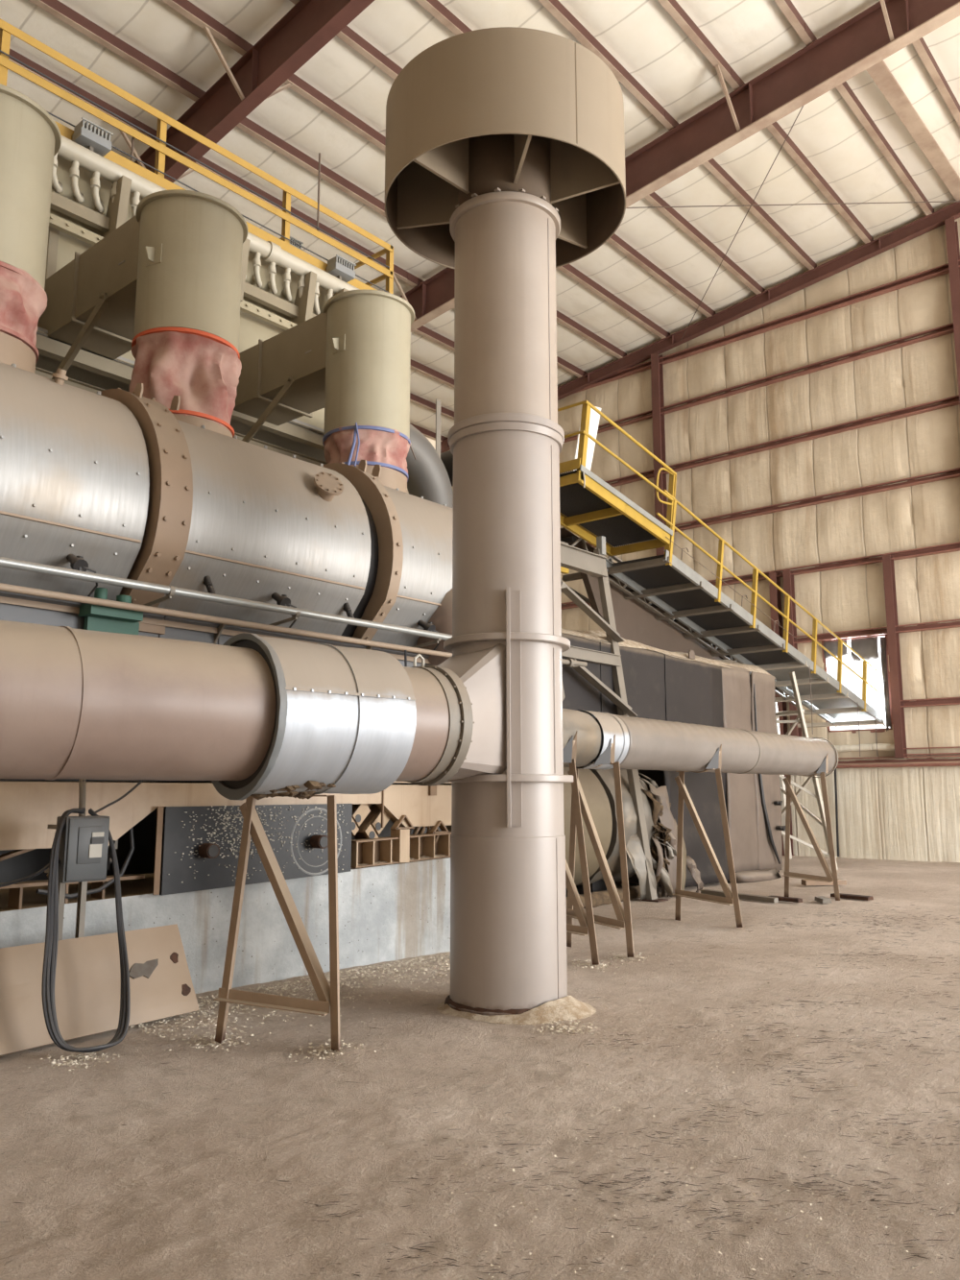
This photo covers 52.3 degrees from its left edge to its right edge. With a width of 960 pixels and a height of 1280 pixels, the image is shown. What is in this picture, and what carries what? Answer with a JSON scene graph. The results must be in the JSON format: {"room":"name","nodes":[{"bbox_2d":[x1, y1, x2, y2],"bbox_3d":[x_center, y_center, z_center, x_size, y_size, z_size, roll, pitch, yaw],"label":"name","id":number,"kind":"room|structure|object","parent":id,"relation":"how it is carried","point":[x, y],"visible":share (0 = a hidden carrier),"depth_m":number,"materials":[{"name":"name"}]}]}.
{"room":"factory interior","nodes":[
{"label":"factory interior","id":0,"kind":"room"},
{"bbox_2d":[407,436,435,493],"bbox_3d":[-12.739,-2.350,22.722,0.150,15.050,34.800,-8,-12,40],"label":"wall","id":1,"kind":"structure","parent":0,"point":[431,441],"depth_m":36.25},
{"bbox_2d":[119,0,374,182],"bbox_3d":[1.514,-12.351,13.773,35.111,5.038,2.000,-8,-12,40],"label":"roof beam","id":2,"kind":"structure","parent":1,"relation":"attached to","point":[309,25],"depth_m":18.42,"materials":[{"name":"metal"}]},
{"bbox_2d":[160,0,670,338],"bbox_3d":[-5.410,-11.467,17.644,0.150,0.225,34.650,-8,-12,40],"label":"roof purlin","id":3,"kind":"structure","parent":2,"relation":"on","point":[185,8],"depth_m":20.27,"materials":[{"name":"metal"}]},
{"bbox_2d":[410,422,447,441],"bbox_3d":[-12.564,-9.447,23.577,0.150,0.225,34.650,-8,-12,40],"label":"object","id":4,"kind":"structure","parent":2,"relation":"on","point":[429,434],"depth_m":35.73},
{"bbox_2d":[410,359,454,387],"bbox_3d":[-10.180,-10.120,21.599,0.150,0.225,34.650,-8,-12,40],"label":"roof purlin","id":5,"kind":"structure","parent":2,"relation":"on","point":[415,365],"depth_m":31.42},
{"bbox_2d":[657,0,873,243],"bbox_3d":[-0.640,-12.813,13.688,0.150,0.225,34.650,-8,-12,40],"label":"roof purlin","id":6,"kind":"structure","parent":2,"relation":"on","point":[677,12],"depth_m":21.97,"materials":[{"name":"metal"}]},
{"bbox_2d":[393,0,959,332],"bbox_3d":[6.643,-11.420,19.642,35.111,5.068,2.000,-8,-12,40],"label":"roof beam","id":7,"kind":"structure","parent":1,"relation":"attached to","point":[886,27],"depth_m":20.16,"materials":[{"name":"metal"}]},
{"bbox_2d":[680,105,803,340],"bbox_3d":[6.584,-10.461,24.691,0.024,0.964,10.962,1,-9,-5],"label":"rod","id":8,"kind":"object","parent":7,"relation":"attached to","point":[803,106],"visible":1,"depth_m":24.19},
{"bbox_2d":[626,200,959,208],"bbox_3d":[7.455,-10.657,23.961,10.751,0.831,0.023,1,-9,-5],"label":"rod","id":9,"kind":"object","parent":7,"relation":"attached to","point":[953,201],"visible":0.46,"depth_m":23.98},
{"bbox_2d":[912,37,959,127],"bbox_3d":[1.744,-13.487,11.710,0.150,0.225,34.650,-8,-12,40],"label":"roof purlin","id":10,"kind":"structure","parent":7,"relation":"on","point":[920,45],"depth_m":20.84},
{"bbox_2d":[0,855,959,1279],"bbox_3d":[0.991,3.241,10.002,36.065,0.053,35.015,-8,-12,40],"label":"floor","id":11,"kind":"structure","parent":0,"point":[189,1188],"depth_m":4.96,"materials":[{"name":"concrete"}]},
{"bbox_2d":[0,827,144,909],"bbox_3d":[-3.853,1.598,6.860,0.328,0.697,3.200,-8,-12,40],"label":"undercarriage","id":12,"kind":"object","parent":11,"relation":"on","point":[15,890],"visible":0.27,"depth_m":7.47,"materials":[{"name":"grey metal"}]},
{"bbox_2d":[44,778,116,940],"bbox_3d":[-2.820,1.615,6.796,0.400,2.203,0.456,-8,-12,40],"label":"electrical box","id":13,"kind":"object","parent":11,"relation":"on","point":[84,853],"visible":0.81,"depth_m":6.72,"materials":[{"name":"black metal"}]},
{"bbox_2d":[0,863,48,887],"bbox_3d":[-3.385,1.604,6.382,1.145,0.321,0.096,5,-10,-29],"label":"wire","id":14,"kind":"object","parent":13,"relation":"attached to","point":[44,868],"visible":0.78,"depth_m":6.55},
{"bbox_2d":[41,809,130,1052],"bbox_3d":[-2.616,1.887,6.496,0.496,1.514,0.595,-8,-12,40],"label":"cable loop","id":15,"kind":"object","parent":13,"relation":"hanging from","point":[43,991],"visible":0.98,"depth_m":6.35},
{"bbox_2d":[45,807,130,1051],"bbox_3d":[-2.606,1.883,6.497,0.510,1.514,0.569,-8,-12,40],"label":"cable loop","id":16,"kind":"object","parent":13,"relation":"hanging from","point":[47,984],"visible":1,"depth_m":6.42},
{"bbox_2d":[49,810,125,1052],"bbox_3d":[-2.620,1.898,6.511,0.468,1.519,0.556,-8,-12,40],"label":"cable loop","id":17,"kind":"object","parent":13,"relation":"hanging from","point":[66,810],"visible":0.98,"depth_m":6.64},
{"bbox_2d":[49,809,126,1051],"bbox_3d":[-2.609,1.895,6.514,0.482,1.516,0.524,-8,-12,40],"label":"cable loop","id":18,"kind":"object","parent":13,"relation":"hanging from","point":[52,965],"visible":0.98,"depth_m":6.43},
{"bbox_2d":[53,809,122,1052],"bbox_3d":[-2.615,1.904,6.528,0.455,1.523,0.498,-8,-12,40],"label":"cable loop","id":19,"kind":"object","parent":13,"relation":"hanging from","point":[91,814],"visible":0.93,"depth_m":6.56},
{"bbox_2d":[95,779,144,813],"bbox_3d":[-2.614,1.117,7.156,0.019,0.315,0.586,-4,-10,22],"label":"wire","id":20,"kind":"object","parent":13,"relation":"attached to","point":[141,781],"visible":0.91,"depth_m":7.13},
{"bbox_2d":[0,923,199,1055],"bbox_3d":[-2.879,2.363,6.589,0.316,0.624,2.285,-6,-11,35],"label":"panel","id":21,"kind":"object","parent":11,"relation":"on","point":[87,983],"visible":0.86,"depth_m":6.82,"materials":[{"name":"metal"}]},
{"bbox_2d":[169,952,178,963],"bbox_3d":[-2.324,2.416,7.436,0.048,0.080,0.080,-8,-12,40],"label":"hole","id":22,"kind":"object","parent":21,"relation":"attached to","point":[174,956],"depth_m":7.43,"materials":[{"name":"metal"}]},
{"bbox_2d":[181,983,191,995],"bbox_3d":[-2.223,2.638,7.385,0.054,0.091,0.091,-8,-12,40],"label":"hole","id":23,"kind":"object","parent":21,"relation":"attached to","point":[185,987],"depth_m":7.38,"materials":[{"name":"metal"}]},
{"bbox_2d":[34,135,360,465],"bbox_3d":[-6.069,-1.596,12.635,3.820,8.650,9.800,-8,-12,40],"label":"pipe manifold","id":24,"kind":"object","parent":11,"relation":"on","point":[92,196],"visible":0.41,"depth_m":12.65,"materials":[{"name":"paint"}]},
{"bbox_2d":[0,83,61,373],"bbox_3d":[-5.230,-3.268,9.348,3.270,2.840,1.151,-8,-12,40],"label":"duct","id":25,"kind":"object","parent":24,"relation":"attached to","point":[30,136],"visible":0.93,"depth_m":8.48,"materials":[{"name":"metal"}]},
{"bbox_2d":[72,117,113,156],"bbox_3d":[-4.798,-6.182,12.107,0.250,0.290,0.400,-8,-12,40],"label":"floodlight","id":26,"kind":"object","parent":24,"relation":"attached to","point":[98,141],"visible":0.91,"depth_m":12.04,"materials":[{"name":"grey metal"}]},
{"bbox_2d":[37,189,247,437],"bbox_3d":[-3.883,-3.028,10.888,3.261,2.840,1.186,-8,-12,40],"label":"duct","id":27,"kind":"object","parent":24,"relation":"attached to","point":[163,287],"visible":0.73,"depth_m":9.93,"materials":[{"name":"metal"}]},
{"bbox_2d":[0,18,393,293],"bbox_3d":[-5.254,-6.515,12.925,1.470,1.160,10.150,-8,-12,40],"label":"guard rail","id":28,"kind":"object","parent":24,"relation":"on","point":[6,29],"visible":0.68,"depth_m":13.26,"materials":[{"name":"metal"}]},
{"bbox_2d":[130,136,134,162],"bbox_3d":[-4.544,-6.405,12.789,0.030,0.500,0.030,-3,-9,18],"label":"rod","id":29,"kind":"object","parent":28,"relation":"attached to","point":[132,138],"visible":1,"depth_m":12.78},
{"bbox_2d":[279,236,303,250],"bbox_3d":[-3.078,-6.299,15.770,0.250,0.290,0.360,-8,-12,40],"label":"floodlight","id":30,"kind":"object","parent":28,"relation":"attached to","point":[291,237],"visible":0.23,"depth_m":15.75,"materials":[{"name":"grey metal"}]},
{"bbox_2d":[316,152,320,230],"bbox_3d":[-2.498,-6.945,15.164,0.030,1.300,0.030,4,-10,-26],"label":"rod","id":31,"kind":"object","parent":28,"relation":"on","point":[319,176],"visible":1,"depth_m":15.15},
{"bbox_2d":[230,289,414,493],"bbox_3d":[-2.226,-2.677,12.780,3.270,2.730,1.214,-8,-12,40],"label":"duct","id":32,"kind":"object","parent":24,"relation":"attached to","point":[350,360],"visible":0.8,"depth_m":11.84,"materials":[{"name":"metal"}]},
{"bbox_2d":[326,254,356,282],"bbox_3d":[-2.152,-5.710,15.136,0.250,0.290,0.400,-8,-12,40],"label":"floodlight","id":33,"kind":"object","parent":24,"relation":"attached to","point":[341,269],"visible":0.91,"depth_m":15.06,"materials":[{"name":"grey metal"}]},
{"bbox_2d":[0,856,450,993],"bbox_3d":[-3.928,2.704,9.559,4.366,1.104,8.600,-8,-12,40],"label":"foundation wall","id":34,"kind":"structure","parent":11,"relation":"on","point":[396,911],"depth_m":8.80,"materials":[{"name":"concrete"}]},
{"bbox_2d":[0,778,451,882],"bbox_3d":[-2.610,1.011,9.074,1.330,2.300,8.000,-8,-12,40],"label":"machine base","id":35,"kind":"object","parent":11,"relation":"on","point":[28,807],"visible":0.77,"depth_m":8.23,"materials":[{"name":"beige metal"}]},
{"bbox_2d":[0,362,453,665],"bbox_3d":[-2.736,-0.988,9.630,2.620,2.421,8.200,-8,-12,40],"label":"drum","id":36,"kind":"object","parent":35,"relation":"on","point":[109,482],"visible":0.75,"depth_m":8.64,"materials":[{"name":"paint"}]},
{"bbox_2d":[0,587,430,667],"bbox_3d":[-2.232,0.185,8.872,0.290,0.870,8.000,-8,-12,40],"label":"support rail","id":37,"kind":"object","parent":36,"relation":"attached to","point":[13,607],"visible":0.15,"depth_m":8.00,"materials":[{"name":"metal"}]},
{"bbox_2d":[0,556,452,648],"bbox_3d":[-2.530,-0.327,8.344,0.505,0.149,6.700,-8,-12,40],"label":"conduit","id":38,"kind":"object","parent":36,"relation":"attached to","point":[169,591],"visible":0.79,"depth_m":8.26,"materials":[{"name":"grey metal"}]},
{"bbox_2d":[404,650,407,666],"bbox_3d":[-0.765,0.350,10.032,0.044,0.502,0.032,-8,-12,40],"label":"hanging wire","id":39,"kind":"object","parent":38,"relation":"hanging from","point":[405,653],"visible":0.41,"depth_m":10.05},
{"bbox_2d":[0,582,452,657],"bbox_3d":[-2.470,-0.207,8.305,0.055,0.066,6.750,-8,-12,40],"label":"feed line","id":40,"kind":"object","parent":36,"relation":"attached to","point":[3,587],"visible":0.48,"depth_m":8.38,"materials":[{"name":"paint"}]},
{"bbox_2d":[152,803,352,895],"bbox_3d":[-1.895,1.818,8.651,0.175,0.715,2.110,-8,-12,40],"label":"sheet","id":41,"kind":"object","parent":35,"relation":"attached to","point":[198,848],"visible":0.79,"depth_m":8.45,"materials":[{"name":"metal"}]},
{"bbox_2d":[213,795,340,1051],"bbox_3d":[-1.335,1.875,6.594,0.927,1.643,0.198,-3,-9,16],"label":"support","id":42,"kind":"object","parent":11,"relation":"on","point":[253,828],"visible":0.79,"depth_m":6.56,"materials":[{"name":"paint"}]},
{"bbox_2d":[0,620,474,800],"bbox_3d":[-2.116,0.411,5.888,4.820,1.101,1.063,8,-12,-42],"label":"exhaust pipe","id":43,"kind":"object","parent":42,"relation":"on","point":[258,717],"visible":1,"depth_m":5.96,"materials":[{"name":"metal"}]},
{"bbox_2d":[350,852,450,869],"bbox_3d":[-0.708,2.289,10.213,0.183,0.113,2.008,-8,-12,42],"label":"plinth dust","id":44,"kind":"object","parent":11,"relation":"on","point":[436,856],"visible":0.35,"depth_m":10.04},
{"bbox_2d":[350,815,451,868],"bbox_3d":[-0.595,2.089,10.320,0.195,0.493,2.050,-8,-12,40],"label":"frame","id":45,"kind":"object","parent":11,"relation":"on","point":[400,846],"visible":0.84,"depth_m":9.97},
{"bbox_2d":[410,825,439,844],"bbox_3d":[-0.649,2.059,10.521,0.294,0.384,0.429,-8,-12,40],"label":"coil spring","id":46,"kind":"object","parent":45,"relation":"on","point":[417,830],"visible":0.3,"depth_m":10.45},
{"bbox_2d":[3,901,959,1279],"bbox_3d":[3.776,2.898,7.842,7.018,0.042,14.576,-8,-12,40],"label":"pebbles","id":47,"kind":"object","parent":11,"relation":"on","point":[809,1183],"visible":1,"depth_m":4.33,"materials":[{"name":"gravel"}]},
{"bbox_2d":[27,926,959,1279],"bbox_3d":[2.753,2.611,6.010,15.316,0.050,10.014,-8,-12,40],"label":"chips","id":48,"kind":"object","parent":11,"relation":"on","point":[285,984],"visible":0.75,"depth_m":7.12,"materials":[{"name":"wood"}]},
{"bbox_2d":[385,26,626,1015],"bbox_3d":[0.223,-0.964,8.297,2.144,7.817,2.144,-8,-12,40],"label":"exhaust stack","id":49,"kind":"object","parent":11,"relation":"on","point":[505,151],"visible":0.91,"depth_m":7.90,"materials":[{"name":"paint"}]},
{"bbox_2d":[436,995,596,1024],"bbox_3d":[0.299,2.814,7.645,1.305,0.121,1.109,-8,-12,40],"label":"mound","id":50,"kind":"object","parent":11,"relation":"on","point":[567,1007],"visible":0.66,"depth_m":7.25,"materials":[{"name":"sand"}]},
{"bbox_2d":[446,763,703,899],"bbox_3d":[1.131,3.029,15.184,2.320,2.534,5.701,-8,-12,40],"label":"drum","id":51,"kind":"object","parent":11,"relation":"on","point":[597,785],"visible":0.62,"depth_m":15.22,"materials":[{"name":"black metal"}]},
{"bbox_2d":[406,424,453,507],"bbox_3d":[-1.126,-0.037,14.177,0.690,6.545,1.930,-8,-12,40],"label":"duct","id":52,"kind":"object","parent":51,"relation":"attached to","point":[428,478],"visible":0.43,"depth_m":14.62,"materials":[{"name":"metal"}]},
{"bbox_2d":[565,758,599,965],"bbox_3d":[0.783,2.213,9.917,0.964,1.997,0.270,-6,-11,33],"label":"support","id":53,"kind":"object","parent":11,"relation":"on","point":[587,927],"visible":0.36,"depth_m":9.70,"materials":[{"name":"paint"}]},
{"bbox_2d":[562,708,838,777],"bbox_3d":[2.856,1.419,12.825,0.670,0.670,8.756,-7,-11,38],"label":"pipe","id":54,"kind":"object","parent":53,"relation":"on","point":[641,743],"visible":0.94,"depth_m":11.99,"materials":[{"name":"metal"}]},
{"bbox_2d":[566,761,634,957],"bbox_3d":[1.287,2.304,10.457,0.281,1.986,1.002,7,-11,-38],"label":"support","id":55,"kind":"object","parent":11,"relation":"on","point":[624,920],"visible":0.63,"depth_m":10.34,"materials":[{"name":"paint"}]},
{"bbox_2d":[565,885,640,909],"bbox_3d":[1.559,3.808,14.287,0.223,0.231,3.510,-7,-11,36],"label":"cladding","id":56,"kind":"object","parent":11,"relation":"on","point":[599,898],"visible":0.35,"depth_m":14.57,"materials":[{"name":"metal"}]},
{"bbox_2d":[560,535,668,902],"bbox_3d":[1.315,0.983,14.417,0.880,5.836,3.885,-8,-12,40],"label":"tower","id":57,"kind":"object","parent":11,"relation":"on","point":[573,558],"visible":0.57,"depth_m":15.43,"materials":[{"name":"grey metal"}]},
{"bbox_2d":[561,658,587,700],"bbox_3d":[0.931,0.832,13.495,0.380,1.217,1.603,-8,-12,40],"label":"pipe","id":58,"kind":"object","parent":57,"relation":"attached to","point":[569,663],"visible":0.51,"depth_m":13.76,"materials":[{"name":"grey metal"}]},
{"bbox_2d":[651,351,667,555],"bbox_3d":[5.516,-1.423,29.387,0.312,15.174,0.320,-8,-12,40],"label":"wall column","id":59,"kind":"structure","parent":11,"relation":"on","point":[657,370],"depth_m":30.11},
{"bbox_2d":[561,628,785,887],"bbox_3d":[2.548,2.168,17.623,2.670,4.479,8.700,-8,-12,40],"label":"machine housing","id":60,"kind":"object","parent":11,"relation":"on","point":[661,685],"visible":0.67,"depth_m":17.85,"materials":[{"name":"metal"}]},
{"bbox_2d":[672,768,742,927],"bbox_3d":[2.893,2.649,12.607,0.185,1.963,1.050,7,-11,-38],"label":"support","id":61,"kind":"object","parent":11,"relation":"on","point":[732,897],"visible":0.92,"depth_m":12.51,"materials":[{"name":"paint"}]},
{"bbox_2d":[700,889,778,903],"bbox_3d":[4.076,4.040,15.459,0.118,0.076,1.582,5,-10,-30],"label":"bar","id":62,"kind":"object","parent":11,"relation":"on","point":[752,897],"visible":0.79,"depth_m":15.25,"materials":[{"name":"wood"}]},
{"bbox_2d":[769,571,795,855],"bbox_3d":[8.166,1.931,26.549,0.240,7.670,0.320,-8,-12,40],"label":"wall column","id":63,"kind":"structure","parent":11,"relation":"on","point":[775,592],"depth_m":26.86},
{"bbox_2d":[774,701,792,859],"bbox_3d":[7.293,3.317,25.464,1.440,4.604,0.140,-8,-12,40],"label":"post","id":64,"kind":"object","parent":11,"relation":"on","point":[784,796],"visible":0.16,"depth_m":24.89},
{"bbox_2d":[768,895,802,902],"bbox_3d":[4.691,3.989,15.065,0.147,0.057,0.560,7,-11,-38],"label":"strip","id":65,"kind":"object","parent":11,"relation":"on","point":[782,899],"visible":0.79,"depth_m":14.96,"materials":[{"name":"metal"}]},
{"bbox_2d":[775,671,838,869],"bbox_3d":[6.879,2.981,22.055,1.981,4.314,2.520,-8,-12,40],"label":"tower","id":66,"kind":"object","parent":11,"relation":"on","point":[800,718],"visible":0.21,"depth_m":21.32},
{"bbox_2d":[782,772,840,900],"bbox_3d":[5.208,3.096,15.530,0.917,1.982,0.164,-8,-12,42],"label":"support","id":67,"kind":"object","parent":11,"relation":"on","point":[790,794],"visible":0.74,"depth_m":15.47,"materials":[{"name":"paint"}]},
{"bbox_2d":[814,895,831,903],"bbox_3d":[5.229,3.962,14.931,0.152,0.066,0.393,0,-9,2],"label":"timber offcut","id":68,"kind":"object","parent":11,"relation":"on","point":[821,899],"visible":1,"depth_m":14.80,"materials":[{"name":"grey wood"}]},
{"bbox_2d":[801,878,846,885],"bbox_3d":[6.216,4.376,17.685,0.785,0.095,0.204,1,-9,-8],"label":"timber offcut","id":69,"kind":"object","parent":11,"relation":"on","point":[841,881],"visible":0.67,"depth_m":17.59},
{"bbox_2d":[834,768,839,856],"bbox_3d":[9.248,4.430,25.375,0.110,2.331,0.060,-8,-12,40],"label":"conduit","id":70,"kind":"object","parent":11,"relation":"on","point":[835,782],"visible":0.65,"depth_m":25.35,"materials":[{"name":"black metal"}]},
{"bbox_2d":[830,893,873,900],"bbox_3d":[5.856,4.043,15.415,0.162,0.057,0.667,6,-11,-36],"label":"timber offcut","id":71,"kind":"object","parent":11,"relation":"on","point":[844,896],"visible":0.87,"depth_m":15.32,"materials":[{"name":"wood"}]},
{"bbox_2d":[0,0,959,437],"bbox_3d":[0.580,-13.251,12.724,34.650,4.021,34.700,-8,-12,40],"label":"ceiling","id":72,"kind":"structure","parent":0,"point":[753,36],"depth_m":21.50,"materials":[{"name":"metal"}]},
{"bbox_2d":[8,48,587,377],"bbox_3d":[-7.795,-10.793,19.621,0.150,0.225,34.650,-8,-12,40],"label":"roof beam","id":73,"kind":"structure","parent":72,"relation":"attached to","point":[399,273],"depth_m":22.02,"materials":[{"name":"metal"}]},
{"bbox_2d":[415,0,765,294],"bbox_3d":[-3.025,-12.140,15.666,0.150,0.225,34.650,-8,-12,40],"label":"roof purlin","id":74,"kind":"structure","parent":72,"relation":"attached to","point":[435,8],"depth_m":24.78,"materials":[{"name":"metal"}]},
{"bbox_2d":[447,202,959,761],"bbox_3d":[12.188,-5.320,24.419,36.000,16.503,0.185,-8,-12,40],"label":"wall","id":75,"kind":"structure","parent":0,"point":[928,588],"depth_m":26.62,"materials":[{"name":"fabric"}]},
{"bbox_2d":[440,201,959,453],"bbox_3d":[11.706,-10.866,25.494,35.039,4.342,0.200,-8,-12,40],"label":"roof beam","id":76,"kind":"structure","parent":75,"relation":"attached to","point":[935,220],"depth_m":28.22,"materials":[{"name":"metal"}]},
{"bbox_2d":[28,0,627,358],"bbox_3d":[-6.602,-11.130,18.633,0.150,0.225,34.650,-8,-12,40],"label":"roof purlin","id":77,"kind":"structure","parent":76,"relation":"on","point":[56,8],"depth_m":20.42,"materials":[{"name":"metal"}]},
{"bbox_2d":[410,392,454,419],"bbox_3d":[-11.372,-9.784,22.588,0.150,0.225,34.650,-8,-12,40],"label":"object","id":78,"kind":"structure","parent":76,"relation":"on","point":[414,398],"depth_m":33.53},
{"bbox_2d":[413,325,454,351],"bbox_3d":[-8.987,-10.457,20.610,0.150,0.225,34.650,-8,-12,40],"label":"roof purlin","id":79,"kind":"structure","parent":76,"relation":"on","point":[422,330],"depth_m":29.31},
{"bbox_2d":[289,0,715,317],"bbox_3d":[-4.218,-11.803,16.655,0.150,0.225,34.650,-8,-12,40],"label":"roof purlin","id":80,"kind":"structure","parent":76,"relation":"on","point":[347,35],"depth_m":25.58,"materials":[{"name":"metal"}]},
{"bbox_2d":[537,0,817,269],"bbox_3d":[-1.833,-12.477,14.677,0.150,0.225,34.650,-8,-12,40],"label":"roof purlin","id":81,"kind":"structure","parent":76,"relation":"on","point":[555,8],"depth_m":21.00,"materials":[{"name":"metal"}]},
{"bbox_2d":[773,0,934,215],"bbox_3d":[0.552,-13.150,12.699,0.150,0.225,34.650,-8,-12,40],"label":"roof purlin","id":82,"kind":"structure","parent":76,"relation":"on","point":[786,7],"depth_m":21.93,"materials":[{"name":"metal"}]},
{"bbox_2d":[866,59,959,200],"bbox_3d":[9.857,-11.543,22.068,0.340,0.350,7.802,-8,-12,40],"label":"roof purlin","id":83,"kind":"object","parent":76,"relation":"attached to","point":[880,72],"visible":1,"depth_m":21.92,"materials":[{"name":"metal"}]},
{"bbox_2d":[563,322,953,442],"bbox_3d":[12.180,-7.968,24.823,36.000,0.180,0.200,-8,-12,40],"label":"wall girt","id":84,"kind":"object","parent":75,"relation":"attached to","point":[946,329],"depth_m":27.68,"materials":[{"name":"metal"}]},
{"bbox_2d":[561,541,959,609],"bbox_3d":[12.180,-2.356,23.947,36.000,0.180,0.200,-8,-12,40],"label":"wall girt","id":85,"kind":"object","parent":75,"relation":"attached to","point":[954,546],"depth_m":26.00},
{"bbox_2d":[574,259,959,393],"bbox_3d":[12.180,-9.579,25.074,36.000,0.180,0.200,-8,-12,40],"label":"wall girt","id":86,"kind":"object","parent":75,"relation":"attached to","point":[942,270],"depth_m":27.93,"materials":[{"name":"metal"}]},
{"bbox_2d":[586,467,959,547],"bbox_3d":[12.180,-4.214,24.237,36.000,0.180,0.200,-8,-12,40],"label":"wall girt","id":87,"kind":"object","parent":75,"relation":"attached to","point":[953,472],"depth_m":26.58,"materials":[{"name":"metal"}]},
{"bbox_2d":[604,394,959,486],"bbox_3d":[12.180,-6.061,24.525,36.000,0.180,0.200,-8,-12,40],"label":"wall girt","id":88,"kind":"object","parent":75,"relation":"attached to","point":[953,400],"depth_m":27.20,"materials":[{"name":"metal"}]},
{"bbox_2d":[782,569,802,736],"bbox_3d":[8.469,0.656,26.484,0.240,5.170,0.320,-8,-12,40],"label":"wall column","id":89,"kind":"structure","parent":75,"relation":"attached to","point":[788,580],"depth_m":26.65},
{"bbox_2d":[562,489,886,755],"bbox_3d":[5.888,0.264,21.753,2.338,4.494,11.380,-8,-12,40],"label":"staircase","id":90,"kind":"object","parent":89,"relation":"attached to","point":[667,582],"visible":0.91,"depth_m":20.44,"materials":[{"name":"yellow metal"}]},
{"bbox_2d":[557,399,676,556],"bbox_3d":[2.114,-2.541,16.980,1.351,2.256,3.131,-8,-12,40],"label":"landing","id":91,"kind":"object","parent":90,"relation":"on","point":[591,508],"visible":0.83,"depth_m":16.79,"materials":[{"name":"yellow paint"}]},
{"bbox_2d":[574,406,601,470],"bbox_3d":[1.864,-3.426,17.221,0.020,1.680,1.000,-8,-12,40],"label":"sheet","id":92,"kind":"object","parent":91,"relation":"on","point":[594,416],"visible":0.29,"depth_m":17.36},
{"bbox_2d":[560,527,804,710],"bbox_3d":[4.519,-0.116,21.522,1.080,2.768,10.299,-8,-12,40],"label":"conveyor","id":93,"kind":"object","parent":90,"relation":"attached to","point":[635,618],"visible":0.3,"depth_m":19.54,"materials":[{"name":"grey metal"}]},
{"bbox_2d":[435,398,569,592],"bbox_3d":[-0.077,-2.254,16.528,1.200,2.550,3.700,-8,-12,40],"label":"frame","id":94,"kind":"object","parent":93,"relation":"on","point":[446,457],"visible":0.06,"depth_m":16.41,"materials":[{"name":"grey metal"}]},
{"bbox_2d":[821,631,893,733],"bbox_3d":[9.850,1.146,25.509,1.750,2.560,0.100,-8,-12,40],"label":"window","id":95,"kind":"structure","parent":75,"relation":"in","point":[825,661],"depth_m":25.25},
{"bbox_2d":[823,639,848,658],"bbox_3d":[9.426,0.243,25.914,0.642,0.459,0.135,-8,-12,40],"label":"flap","id":96,"kind":"object","parent":95,"relation":"attached to","point":[832,646],"visible":0.64,"depth_m":25.92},
{"bbox_2d":[850,636,879,661],"bbox_3d":[9.996,0.246,25.414,0.687,0.608,0.131,-8,-12,40],"label":"flap","id":97,"kind":"object","parent":95,"relation":"attached to","point":[867,648],"visible":0.96,"depth_m":25.38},
{"bbox_2d":[879,636,892,731],"bbox_3d":[10.348,1.118,24.957,0.161,2.419,0.128,-8,-12,40],"label":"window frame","id":98,"kind":"structure","parent":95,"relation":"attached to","point":[882,640],"depth_m":24.93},
{"bbox_2d":[832,743,894,751],"bbox_3d":[9.862,2.768,25.071,1.813,0.216,0.218,-8,-12,40],"label":"roll","id":99,"kind":"object","parent":75,"relation":"attached to","point":[872,746],"visible":0.69,"depth_m":24.98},
{"bbox_2d":[782,618,959,643],"bbox_3d":[12.180,-0.469,23.652,36.000,0.180,0.200,-8,-12,40],"label":"wall girt","id":100,"kind":"object","parent":75,"relation":"attached to","point":[925,626],"depth_m":25.22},
{"bbox_2d":[882,554,908,758],"bbox_3d":[10.490,0.387,24.760,0.240,5.170,0.320,-8,-12,40],"label":"wall column","id":101,"kind":"structure","parent":75,"relation":"attached to","point":[894,652],"depth_m":24.69,"materials":[{"name":"metal"}]},
{"bbox_2d":[835,760,959,768],"bbox_3d":[11.360,2.995,23.700,12.000,0.150,0.120,-8,-12,40],"label":"wall girt","id":102,"kind":"object","parent":75,"relation":"attached to","point":[957,762],"visible":0.48,"depth_m":24.41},
{"bbox_2d":[836,755,959,763],"bbox_3d":[12.180,2.801,23.142,36.000,0.180,0.200,-8,-12,40],"label":"wall girt","id":103,"kind":"object","parent":75,"relation":"attached to","point":[929,758],"depth_m":24.59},
{"bbox_2d":[900,696,959,707],"bbox_3d":[18.206,0.606,18.221,20.080,0.180,0.200,-8,-12,40],"label":"wall girt","id":104,"kind":"object","parent":75,"relation":"attached to","point":[945,701],"depth_m":24.24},
{"bbox_2d":[903,746,959,755],"bbox_3d":[18.198,1.793,18.043,20.100,0.180,0.200,-8,-12,40],"label":"wall girt","id":105,"kind":"object","parent":75,"relation":"attached to","point":[956,746],"depth_m":23.99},
{"bbox_2d":[944,217,959,404],"bbox_3d":[12.088,-6.567,24.450,0.264,8.476,0.320,-8,-12,40],"label":"wall column","id":106,"kind":"structure","parent":75,"relation":"attached to","point":[952,229],"depth_m":24.75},
{"bbox_2d":[791,766,959,862],"bbox_3d":[12.218,4.182,22.972,36.000,2.720,0.092,-8,-12,40],"label":"wall","id":107,"kind":"structure","parent":0,"point":[892,813],"depth_m":24.61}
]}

